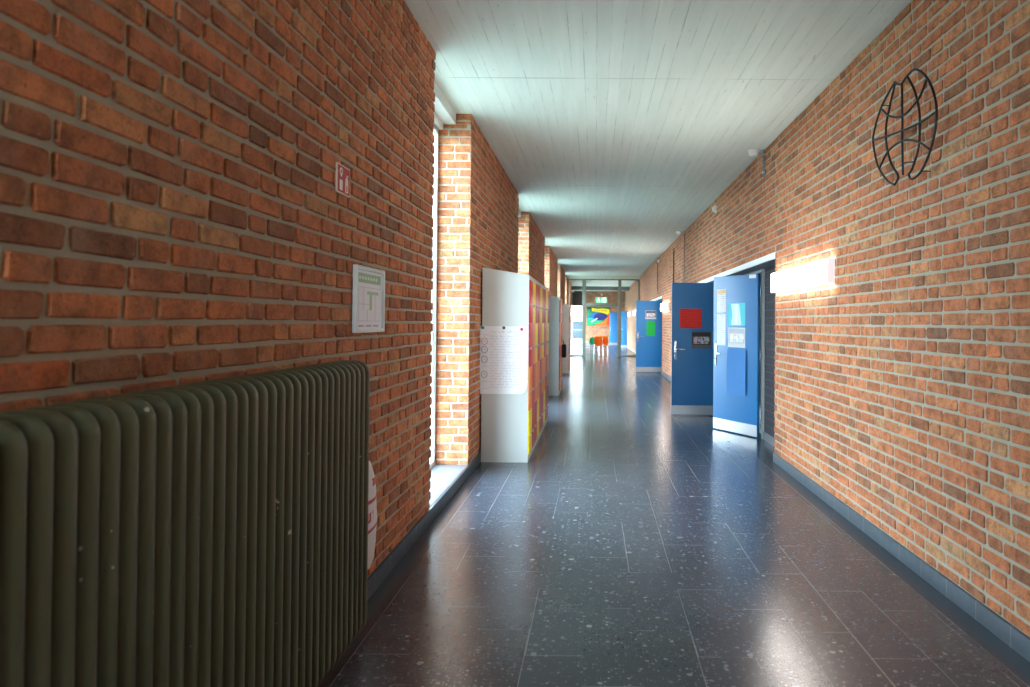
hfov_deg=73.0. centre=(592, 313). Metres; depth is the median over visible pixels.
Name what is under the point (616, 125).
ceiling
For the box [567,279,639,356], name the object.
window
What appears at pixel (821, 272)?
wall lamp
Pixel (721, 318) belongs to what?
list
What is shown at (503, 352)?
poster
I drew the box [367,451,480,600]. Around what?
baseboard
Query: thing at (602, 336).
chair
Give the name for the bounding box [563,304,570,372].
locker
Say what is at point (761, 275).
wall
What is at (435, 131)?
window
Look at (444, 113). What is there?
trim
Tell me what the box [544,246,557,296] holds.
wall
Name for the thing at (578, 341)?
ground
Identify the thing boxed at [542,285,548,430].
locker
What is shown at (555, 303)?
locker
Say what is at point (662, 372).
baseboard
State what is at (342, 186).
sign
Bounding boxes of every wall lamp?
[660,302,668,310]
[771,258,834,292]
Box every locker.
[481,268,537,462]
[536,281,543,443]
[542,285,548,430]
[548,296,562,395]
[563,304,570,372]
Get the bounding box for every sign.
[335,162,349,197]
[596,297,606,302]
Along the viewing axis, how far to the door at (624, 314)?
40.98 m
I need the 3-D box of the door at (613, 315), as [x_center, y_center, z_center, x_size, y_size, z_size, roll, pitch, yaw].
[1.391,0.977,45.908,0.518,2.178,0.170,0,-1,0]
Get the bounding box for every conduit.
[657,258,657,293]
[673,249,673,282]
[683,231,684,282]
[762,150,764,176]
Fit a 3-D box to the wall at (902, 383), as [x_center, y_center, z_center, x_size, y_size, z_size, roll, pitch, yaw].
[2.213,-0.003,20.995,0.304,3.591,50.000,0,-1,0]
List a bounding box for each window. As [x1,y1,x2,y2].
[430,123,438,468]
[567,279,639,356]
[571,306,571,344]
[572,305,581,344]
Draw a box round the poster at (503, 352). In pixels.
[479,326,529,393]
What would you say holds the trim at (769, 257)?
attached to the wall at (902, 383)
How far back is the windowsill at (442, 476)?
6.25 m
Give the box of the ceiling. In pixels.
[404,0,912,290]
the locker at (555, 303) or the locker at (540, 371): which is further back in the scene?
the locker at (555, 303)
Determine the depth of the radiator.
1.73 m
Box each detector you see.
[712,205,716,212]
[748,149,759,156]
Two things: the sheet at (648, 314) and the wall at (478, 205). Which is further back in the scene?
the sheet at (648, 314)
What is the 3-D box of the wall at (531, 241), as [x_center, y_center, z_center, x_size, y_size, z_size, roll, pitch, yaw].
[-1.392,-0.101,14.931,0.401,3.591,4.052,0,-1,0]
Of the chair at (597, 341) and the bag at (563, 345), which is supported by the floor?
the chair at (597, 341)
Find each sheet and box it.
[645,311,655,318]
[647,321,654,335]
[680,309,701,327]
[728,303,744,325]
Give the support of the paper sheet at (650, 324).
attached to the door at (648, 348)
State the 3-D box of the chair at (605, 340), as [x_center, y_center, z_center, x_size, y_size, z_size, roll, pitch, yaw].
[0.491,1.504,32.199,0.452,0.817,0.491,0,-1,-4]
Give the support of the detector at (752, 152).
attached to the ceiling
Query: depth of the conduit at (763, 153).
8.14 m
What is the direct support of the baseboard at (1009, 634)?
attached to the wall at (902, 383)
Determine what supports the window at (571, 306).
in the wall at (569, 280)
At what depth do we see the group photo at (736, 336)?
9.53 m
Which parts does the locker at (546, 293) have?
door, door, door, door, door, door, door, door, door, door, door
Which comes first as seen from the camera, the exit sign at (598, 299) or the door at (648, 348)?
the door at (648, 348)
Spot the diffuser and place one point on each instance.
(663, 306)
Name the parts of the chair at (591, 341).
backrest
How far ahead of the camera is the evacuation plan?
3.73 m
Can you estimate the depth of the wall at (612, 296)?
46.01 m
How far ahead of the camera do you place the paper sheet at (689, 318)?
11.36 m
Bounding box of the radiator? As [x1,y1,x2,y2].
[0,360,369,686]
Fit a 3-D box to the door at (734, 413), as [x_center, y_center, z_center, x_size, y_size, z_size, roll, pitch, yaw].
[1.988,0.556,9.576,0.170,2.178,0.938,1,-1,-29]
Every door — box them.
[610,312,617,344]
[621,311,627,347]
[636,301,661,371]
[671,283,713,414]
[713,274,760,437]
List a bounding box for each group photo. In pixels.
[692,332,710,347]
[728,327,744,347]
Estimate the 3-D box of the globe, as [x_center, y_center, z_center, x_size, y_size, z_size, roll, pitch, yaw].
[1.987,-1.167,4.384,0.064,0.698,0.914,0,-1,0]
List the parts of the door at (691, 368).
handle plate, kick plate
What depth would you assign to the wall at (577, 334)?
68.00 m
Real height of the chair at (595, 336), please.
0.817 m
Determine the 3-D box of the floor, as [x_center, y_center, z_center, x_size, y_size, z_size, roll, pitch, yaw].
[0.383,1.845,21.529,3.980,0.120,51.300,0,-1,0]
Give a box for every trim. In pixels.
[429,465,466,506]
[433,81,573,292]
[567,275,639,278]
[571,286,629,289]
[698,252,775,282]
[708,259,775,282]
[745,269,764,438]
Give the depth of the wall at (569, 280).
33.81 m
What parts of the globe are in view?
meridian rod, meridian rod, meridian rod, latitude rod, latitude rod, latitude rod, meridian rod, outline rod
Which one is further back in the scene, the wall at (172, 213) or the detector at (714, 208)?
the detector at (714, 208)
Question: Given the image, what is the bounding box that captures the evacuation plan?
[352,264,384,332]
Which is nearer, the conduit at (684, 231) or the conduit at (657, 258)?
the conduit at (684, 231)
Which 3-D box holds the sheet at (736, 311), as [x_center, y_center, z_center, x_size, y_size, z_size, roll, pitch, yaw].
[1.990,0.006,9.539,0.002,0.317,0.355,1,-1,-29]
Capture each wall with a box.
[0,0,435,577]
[435,114,518,464]
[518,212,544,285]
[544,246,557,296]
[557,264,564,303]
[565,275,570,350]
[572,291,624,344]
[573,321,581,338]
[625,0,1029,636]
[759,275,761,433]
[764,266,775,437]
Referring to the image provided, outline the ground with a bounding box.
[573,339,581,343]
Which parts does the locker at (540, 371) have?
door, door, door, door, door, door, door, door, door, door, door, door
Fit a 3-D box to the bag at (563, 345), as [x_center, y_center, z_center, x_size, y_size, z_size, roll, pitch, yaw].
[-0.618,0.749,14.944,0.090,0.382,0.300,0,-1,0]
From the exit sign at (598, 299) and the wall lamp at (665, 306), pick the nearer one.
the wall lamp at (665, 306)
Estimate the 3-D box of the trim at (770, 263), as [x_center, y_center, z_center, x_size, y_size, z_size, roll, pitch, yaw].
[2.178,-0.618,10.546,0.220,0.070,5.750,0,-1,0]
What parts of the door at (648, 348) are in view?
kick plate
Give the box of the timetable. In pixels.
[717,289,725,311]
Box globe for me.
[872,68,937,185]
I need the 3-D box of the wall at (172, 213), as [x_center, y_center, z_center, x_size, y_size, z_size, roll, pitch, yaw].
[-1.429,-0.251,2.143,0.405,3.591,6.271,0,-1,0]
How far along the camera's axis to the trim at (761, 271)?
9.13 m
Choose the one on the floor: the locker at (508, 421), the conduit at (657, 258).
the locker at (508, 421)
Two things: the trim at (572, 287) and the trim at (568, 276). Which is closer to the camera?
the trim at (568, 276)
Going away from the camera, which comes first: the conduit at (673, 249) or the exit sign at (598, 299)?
the conduit at (673, 249)
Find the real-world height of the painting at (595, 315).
1.220 m
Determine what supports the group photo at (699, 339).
attached to the door at (691, 368)
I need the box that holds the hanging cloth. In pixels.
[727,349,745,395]
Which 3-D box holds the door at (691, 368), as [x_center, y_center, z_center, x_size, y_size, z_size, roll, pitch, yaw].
[1.772,0.576,11.379,0.948,2.178,0.170,0,-1,0]
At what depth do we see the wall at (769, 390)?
8.87 m
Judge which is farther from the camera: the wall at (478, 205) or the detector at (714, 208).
the detector at (714, 208)
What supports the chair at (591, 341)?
on the floor
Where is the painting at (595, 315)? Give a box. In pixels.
[587,307,609,324]
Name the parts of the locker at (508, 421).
door, door, door, door, door, door, door, door, door, door, door, door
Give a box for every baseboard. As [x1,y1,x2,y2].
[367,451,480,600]
[661,371,670,380]
[763,432,774,445]
[773,453,1029,661]
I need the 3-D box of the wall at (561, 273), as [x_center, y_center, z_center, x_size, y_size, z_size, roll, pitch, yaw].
[-1.357,0.036,26.605,0.401,3.590,4.001,0,-1,0]
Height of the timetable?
0.327 m
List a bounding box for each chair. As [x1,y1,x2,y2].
[589,337,597,353]
[594,336,603,353]
[594,338,603,354]
[598,336,607,352]
[598,338,607,354]
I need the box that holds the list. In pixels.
[717,314,725,344]
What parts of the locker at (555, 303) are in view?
door, door, door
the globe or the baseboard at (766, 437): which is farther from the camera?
the baseboard at (766, 437)
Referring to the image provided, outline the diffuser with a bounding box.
[661,302,666,310]
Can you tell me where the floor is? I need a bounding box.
[318,345,1029,686]
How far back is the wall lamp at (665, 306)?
19.23 m
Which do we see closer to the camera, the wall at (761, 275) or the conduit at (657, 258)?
the wall at (761, 275)
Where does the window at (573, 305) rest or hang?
in the wall at (612, 296)
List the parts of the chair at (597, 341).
backrest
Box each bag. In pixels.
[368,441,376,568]
[562,341,565,357]
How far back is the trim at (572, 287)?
39.82 m
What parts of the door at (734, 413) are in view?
handle plate, kick plate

